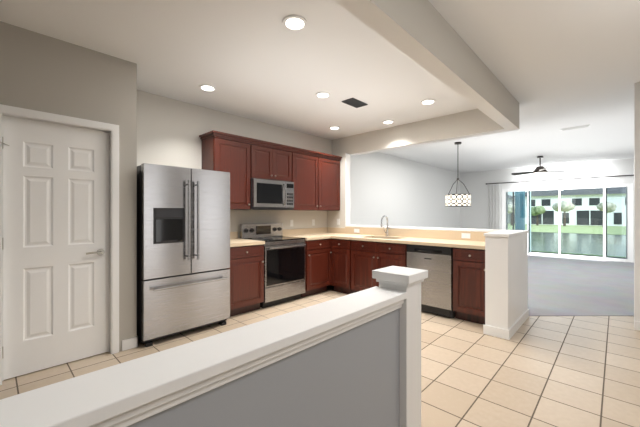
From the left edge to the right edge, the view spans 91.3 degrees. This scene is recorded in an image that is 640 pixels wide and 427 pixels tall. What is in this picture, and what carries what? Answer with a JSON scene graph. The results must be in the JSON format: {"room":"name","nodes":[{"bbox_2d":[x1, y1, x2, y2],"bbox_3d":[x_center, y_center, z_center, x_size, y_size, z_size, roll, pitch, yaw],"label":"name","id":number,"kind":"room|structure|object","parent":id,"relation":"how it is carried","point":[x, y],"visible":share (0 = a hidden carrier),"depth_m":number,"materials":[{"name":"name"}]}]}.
{"room":"kitchen","nodes":[
{"label":"kitchen","id":0,"kind":"room"},
{"bbox_2d":[0,21,136,350],"bbox_3d":[-3.727,-0.080,1.448,0.700,2.720,4.970,0,0,43],"label":"wall","id":1,"kind":"structure","parent":0,"point":[42,72],"depth_m":2.75,"materials":[{"name":"grey paint"}]},
{"bbox_2d":[2,115,108,379],"bbox_3d":[-2.179,0.261,2.627,0.090,2.022,0.699,0,0,43],"label":"pantry door","id":2,"kind":"structure","parent":1,"relation":"in","point":[55,243],"depth_m":2.60,"materials":[{"name":"white wood"}]},
{"bbox_2d":[0,104,118,384],"bbox_3d":[-2.177,0.233,2.631,0.157,2.095,0.820,0,0,43],"label":"door frame","id":3,"kind":"structure","parent":1,"relation":"attached to","point":[24,113],"depth_m":2.85,"materials":[{"name":"white wood"}]},
{"bbox_2d":[0,266,427,426],"bbox_3d":[-1.426,0.773,-0.377,0.198,1.014,5.489,0,0,43],"label":"wall","id":4,"kind":"structure","parent":0,"point":[352,360],"depth_m":0.95,"materials":[{"name":"grey paint"}]},
{"bbox_2d":[137,90,459,238],"bbox_3d":[-0.359,-0.080,5.593,0.120,2.720,15.620,0,0,43],"label":"wall","id":5,"kind":"structure","parent":0,"point":[397,191],"depth_m":5.66,"materials":[{"name":"white paint"}]},
{"bbox_2d":[200,134,250,209],"bbox_3d":[-1.278,-0.523,4.285,0.344,0.937,0.545,0,0,43],"label":"upper cabinet","id":6,"kind":"object","parent":5,"relation":"attached to","point":[222,153],"depth_m":4.17,"materials":[{"name":"brown wood"}]},
{"bbox_2d":[251,142,294,181],"bbox_3d":[-0.826,-0.745,4.761,0.344,0.493,0.761,0,0,43],"label":"upper cabinet","id":7,"kind":"object","parent":5,"relation":"attached to","point":[277,163],"depth_m":4.64,"materials":[{"name":"brown wood"}]},
{"bbox_2d":[250,178,293,209],"bbox_3d":[-0.782,-0.274,4.719,0.438,0.437,0.754,0,0,43],"label":"microwave","id":8,"kind":"object","parent":7,"relation":"attached to","point":[265,194],"visible":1,"depth_m":4.55,"materials":[{"name":"grey metal"}]},
{"bbox_2d":[294,150,340,209],"bbox_3d":[-0.155,-0.523,5.468,0.344,0.937,1.181,0,0,43],"label":"upper cabinet","id":9,"kind":"object","parent":5,"relation":"attached to","point":[314,176],"depth_m":5.32,"materials":[{"name":"brown wood"}]},
{"bbox_2d":[0,285,639,426],"bbox_3d":[1.780,1.330,1.912,8.050,0.100,13.225,0,0,43],"label":"floor","id":10,"kind":"structure","parent":0,"point":[558,371],"depth_m":2.57,"materials":[{"name":"beige tile"}]},
{"bbox_2d":[137,163,229,346],"bbox_3d":[-1.602,0.403,3.519,0.832,1.755,0.910,0,0,43],"label":"refrigerator","id":11,"kind":"object","parent":10,"relation":"on","point":[183,248],"visible":0.94,"depth_m":3.20,"materials":[{"name":"grey metal"}]},
{"bbox_2d":[228,244,263,316],"bbox_3d":[-1.166,0.844,4.162,0.654,0.872,0.561,0,0,43],"label":"base cabinet","id":12,"kind":"object","parent":10,"relation":"on","point":[246,268],"depth_m":3.95,"materials":[{"name":"brown wood"}]},
{"bbox_2d":[230,232,264,246],"bbox_3d":[-1.164,0.335,4.161,0.678,0.140,0.564,0,0,44],"label":"countertop","id":13,"kind":"structure","parent":12,"relation":"on","point":[235,241],"depth_m":4.08,"materials":[{"name":"beige stone"}]},
{"bbox_2d":[240,223,305,307],"bbox_3d":[-0.674,0.718,4.617,0.666,1.125,0.754,0,0,43],"label":"range","id":14,"kind":"object","parent":10,"relation":"on","point":[284,268],"visible":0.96,"depth_m":4.46,"materials":[{"name":"grey metal"}]},
{"bbox_2d":[301,238,331,296],"bbox_3d":[-0.227,0.844,5.117,0.701,0.872,0.564,0,0,43],"label":"base cabinet","id":15,"kind":"object","parent":10,"relation":"on","point":[318,253],"depth_m":4.89,"materials":[{"name":"brown wood"}]},
{"bbox_2d":[332,239,379,293],"bbox_3d":[0.539,0.844,5.149,0.497,0.872,0.669,0,0,43],"label":"base cabinet","id":16,"kind":"object","parent":10,"relation":"on","point":[344,266],"depth_m":4.78,"materials":[{"name":"brown wood"}]},
{"bbox_2d":[283,228,330,239],"bbox_3d":[-0.258,0.335,5.115,0.680,0.140,0.524,0,0,44],"label":"countertop","id":17,"kind":"structure","parent":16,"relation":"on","point":[307,233],"depth_m":5.39,"materials":[{"name":"beige stone"}]},
{"bbox_2d":[314,227,488,249],"bbox_3d":[1.001,0.420,4.738,3.026,0.357,0.662,0,0,44],"label":"countertop","id":18,"kind":"structure","parent":16,"relation":"on","point":[454,239],"depth_m":4.55,"materials":[{"name":"beige stone"}]},
{"bbox_2d":[381,215,388,235],"bbox_3d":[1.017,0.197,4.973,0.091,0.334,0.214,0,0,43],"label":"sink faucet","id":19,"kind":"object","parent":18,"relation":"on","point":[387,232],"visible":0.96,"depth_m":5.00,"materials":[{"name":"silver metal"}]},
{"bbox_2d":[461,233,469,238],"bbox_3d":[1.976,0.302,4.240,0.115,0.070,0.008,0,0,43],"label":"electrical outlet","id":20,"kind":"object","parent":18,"relation":"attached to","point":[465,235],"visible":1,"depth_m":4.24,"materials":[{"name":"white plastic"}]},
{"bbox_2d":[407,244,454,317],"bbox_3d":[1.578,0.844,4.187,0.595,0.872,0.634,0,0,43],"label":"dishwasher","id":21,"kind":"object","parent":10,"relation":"on","point":[436,262],"visible":0.69,"depth_m":3.89,"materials":[{"name":"grey metal"}]},
{"bbox_2d":[453,247,484,324],"bbox_3d":[1.951,0.844,3.842,0.408,0.872,0.621,0,0,43],"label":"base cabinet","id":22,"kind":"object","parent":10,"relation":"on","point":[468,264],"depth_m":3.63,"materials":[{"name":"brown wood"}]},
{"bbox_2d":[0,0,639,172],"bbox_3d":[2.563,-1.490,2.737,8.290,0.100,15.740,0,0,43],"label":"ceiling","id":23,"kind":"structure","parent":0,"point":[554,66],"depth_m":3.00,"materials":[{"name":"white paint"}]},
{"bbox_2d":[199,84,215,91],"bbox_3d":[-1.282,-1.433,3.574,0.184,0.014,0.184,0,0,43],"label":"recessed light","id":24,"kind":"object","parent":23,"relation":"in","point":[207,87],"visible":0.98,"depth_m":3.55,"materials":[{"name":"white"}]},
{"bbox_2d":[283,15,306,30],"bbox_3d":[-0.189,-1.433,2.358,0.184,0.014,0.184,0,0,43],"label":"recessed light","id":25,"kind":"object","parent":23,"relation":"in","point":[294,22],"visible":1,"depth_m":2.34,"materials":[{"name":"white"}]},
{"bbox_2d":[315,92,330,97],"bbox_3d":[0.035,-1.433,3.785,0.184,0.014,0.184,0,0,43],"label":"recessed light","id":26,"kind":"object","parent":23,"relation":"in","point":[322,94],"visible":1,"depth_m":3.77,"materials":[{"name":"white"}]},
{"bbox_2d":[329,126,339,129],"bbox_3d":[0.245,-1.433,5.241,0.184,0.014,0.184,0,0,43],"label":"recessed light","id":27,"kind":"object","parent":23,"relation":"in","point":[334,127],"visible":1,"depth_m":5.20,"materials":[{"name":"white"}]},
{"bbox_2d":[342,98,367,107],"bbox_3d":[0.452,-1.432,4.065,0.180,0.016,0.320,0,0,43],"label":"ceiling vent","id":28,"kind":"object","parent":23,"relation":"in","point":[354,102],"visible":0.98,"depth_m":4.05,"materials":[{"name":"grey metal"}]},
{"bbox_2d":[382,120,393,123],"bbox_3d":[1.067,-1.433,4.902,0.184,0.014,0.184,0,0,43],"label":"recessed light","id":29,"kind":"object","parent":23,"relation":"in","point":[387,121],"visible":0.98,"depth_m":4.88,"materials":[{"name":"white"}]},
{"bbox_2d":[332,109,499,155],"bbox_3d":[1.363,-1.270,5.158,2.974,0.339,0.160,0,0,44],"label":"soffit","id":30,"kind":"structure","parent":23,"relation":"attached to","point":[469,123],"depth_m":4.88,"materials":[{"name":"white paint"}]},
{"bbox_2d":[334,0,518,131],"bbox_3d":[-0.458,-1.270,0.959,0.135,0.339,8.760,0,0,44],"label":"ceiling beam","id":31,"kind":"structure","parent":23,"relation":"attached to","point":[425,35],"depth_m":2.30,"materials":[{"name":"white paint"}]},
{"bbox_2d":[421,99,435,104],"bbox_3d":[1.387,-1.433,4.019,0.184,0.014,0.184,0,0,43],"label":"recessed light","id":32,"kind":"object","parent":23,"relation":"in","point":[427,101],"visible":0.92,"depth_m":3.99,"materials":[{"name":"white"}]},
{"bbox_2d":[445,142,470,206],"bbox_3d":[2.797,-0.792,6.347,0.488,1.295,0.488,0,0,43],"label":"pendant light","id":33,"kind":"object","parent":23,"relation":"hanging from","point":[457,200],"visible":1,"depth_m":6.18,"materials":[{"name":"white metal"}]},
{"bbox_2d":[512,156,566,176],"bbox_3d":[5.412,-1.182,7.852,1.170,0.514,1.170,0,0,43],"label":"ceiling fan","id":34,"kind":"object","parent":23,"relation":"hanging from","point":[540,171],"visible":1,"depth_m":7.83,"materials":[{"name":"brown metal"}]},
{"bbox_2d":[560,125,589,130],"bbox_3d":[4.270,-1.432,5.240,0.380,0.016,0.120,0,0,43],"label":"ceiling vent","id":35,"kind":"object","parent":23,"relation":"in","point":[577,127],"visible":1,"depth_m":5.22,"materials":[{"name":"white"}]},
{"bbox_2d":[327,153,528,308],"bbox_3d":[1.362,0.090,4.952,3.256,2.379,0.164,0,0,44],"label":"wall","id":36,"kind":"structure","parent":0,"point":[344,213],"depth_m":5.74,"materials":[{"name":"white paint"}]},
{"bbox_2d":[483,229,526,329],"bbox_3d":[2.107,0.745,3.547,0.240,1.070,0.810,0,0,44],"label":"wall","id":37,"kind":"structure","parent":0,"point":[506,279],"depth_m":3.29,"materials":[{"name":"white paint"}]},
{"bbox_2d":[122,309,639,350],"bbox_3d":[2.563,1.232,2.737,8.050,0.095,15.500,0,0,43],"label":"baseboard","id":38,"kind":"structure","parent":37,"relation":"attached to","point":[131,343],"depth_m":3.25,"materials":[{"name":"white"}]},
{"bbox_2d":[460,158,633,262],"bbox_3d":[7.939,-0.080,8.402,8.050,2.720,0.120,0,0,43],"label":"wall","id":39,"kind":"structure","parent":0,"point":[474,215],"depth_m":9.66,"materials":[{"name":"white paint"}]},
{"bbox_2d":[486,175,633,184],"bbox_3d":[6.933,-0.990,9.209,3.768,0.050,0.094,0,0,43],"label":"curtain rod","id":40,"kind":"object","parent":39,"relation":"attached to","point":[561,179],"visible":1,"depth_m":9.05,"materials":[{"name":"brown metal"}]},
{"bbox_2d":[488,184,501,229],"bbox_3d":[5.757,0.140,10.294,0.420,2.220,0.056,0,0,43],"label":"curtain","id":41,"kind":"object","parent":40,"relation":"hanging from","point":[494,206],"visible":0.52,"depth_m":10.30,"materials":[{"name":"white fabric"}]},
{"bbox_2d":[502,183,632,262],"bbox_3d":[7.080,0.240,9.218,3.019,2.080,0.080,0,0,43],"label":"window","id":42,"kind":"structure","parent":39,"relation":"in","point":[628,219],"depth_m":8.85,"materials":[{"name":"white"}]},
{"bbox_2d":[528,255,633,315],"bbox_3d":[5.489,1.328,5.820,8.050,0.104,7.000,0,0,43],"label":"floor","id":43,"kind":"structure","parent":0,"point":[561,286],"depth_m":5.40,"materials":[{"name":"grey carpet"}]},
{"bbox_2d":[634,82,639,321],"bbox_3d":[4.916,-0.080,2.173,3.860,2.720,0.120,0,0,43],"label":"wall","id":44,"kind":"structure","parent":0,"point":[636,201],"depth_m":3.44,"materials":[{"name":"white paint"}]},
{"label":"outside","id":45,"kind":"structure","parent":0,"visible":0},
{"bbox_2d":[508,223,625,257],"bbox_3d":[49.947,1.940,52.633,320.000,1.280,121.880,0,0,43],"label":"ground","id":46,"kind":"structure","parent":45,"point":[615,229],"depth_m":42.96,"materials":[{"name":"green plant"}]},
{"bbox_2d":[508,195,514,222],"bbox_3d":[32.926,-1.890,79.732,29.200,8.100,12.200,0,0,43],"label":"house","id":47,"kind":"structure","parent":46,"relation":"on","point":[511,198],"depth_m":68.86,"materials":[{"name":"white paint"}]},
{"bbox_2d":[508,204,514,224],"bbox_3d":[35.174,0.167,57.447,2.644,3.986,2.912,0,0,43],"label":"tree","id":48,"kind":"object","parent":46,"relation":"on","point":[511,207],"depth_m":56.72,"materials":[{"name":"green plant"}]},
{"bbox_2d":[531,206,545,224],"bbox_3d":[39.514,0.360,56.929,2.598,3.599,2.539,0,0,43],"label":"tree","id":49,"kind":"object","parent":46,"relation":"on","point":[533,213],"depth_m":56.29,"materials":[{"name":"green plant"}]},
{"bbox_2d":[552,201,574,225],"bbox_3d":[41.528,-0.017,53.440,3.047,4.355,2.979,0,0,43],"label":"tree","id":50,"kind":"object","parent":46,"relation":"on","point":[569,203],"depth_m":52.90,"materials":[{"name":"green plant"}]},
{"bbox_2d":[513,191,625,258],"bbox_3d":[8.983,0.205,10.483,7.850,3.050,2.175,0,0,43],"label":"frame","id":51,"kind":"object","parent":46,"relation":"on","point":[519,212],"depth_m":10.95,"materials":[{"name":"metal"}]},
{"bbox_2d":[525,187,625,225],"bbox_3d":[53.655,-1.890,57.993,29.200,8.100,12.200,0,0,43],"label":"house","id":52,"kind":"structure","parent":46,"relation":"on","point":[576,204],"depth_m":56.81,"materials":[{"name":"white paint"}]},
{"bbox_2d":[531,232,625,256],"bbox_3d":[23.920,2.490,25.207,320.000,0.380,24.500,0,0,43],"label":"pond","id":53,"kind":"structure","parent":46,"relation":"in","point":[599,248],"depth_m":24.00,"materials":[{"name":"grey liquid"}]},
{"bbox_2d":[597,202,616,226],"bbox_3d":[45.162,0.157,49.348,2.358,4.005,2.548,0,0,43],"label":"tree","id":54,"kind":"object","parent":46,"relation":"on","point":[601,208],"depth_m":48.57,"materials":[{"name":"green plant"}]}
]}

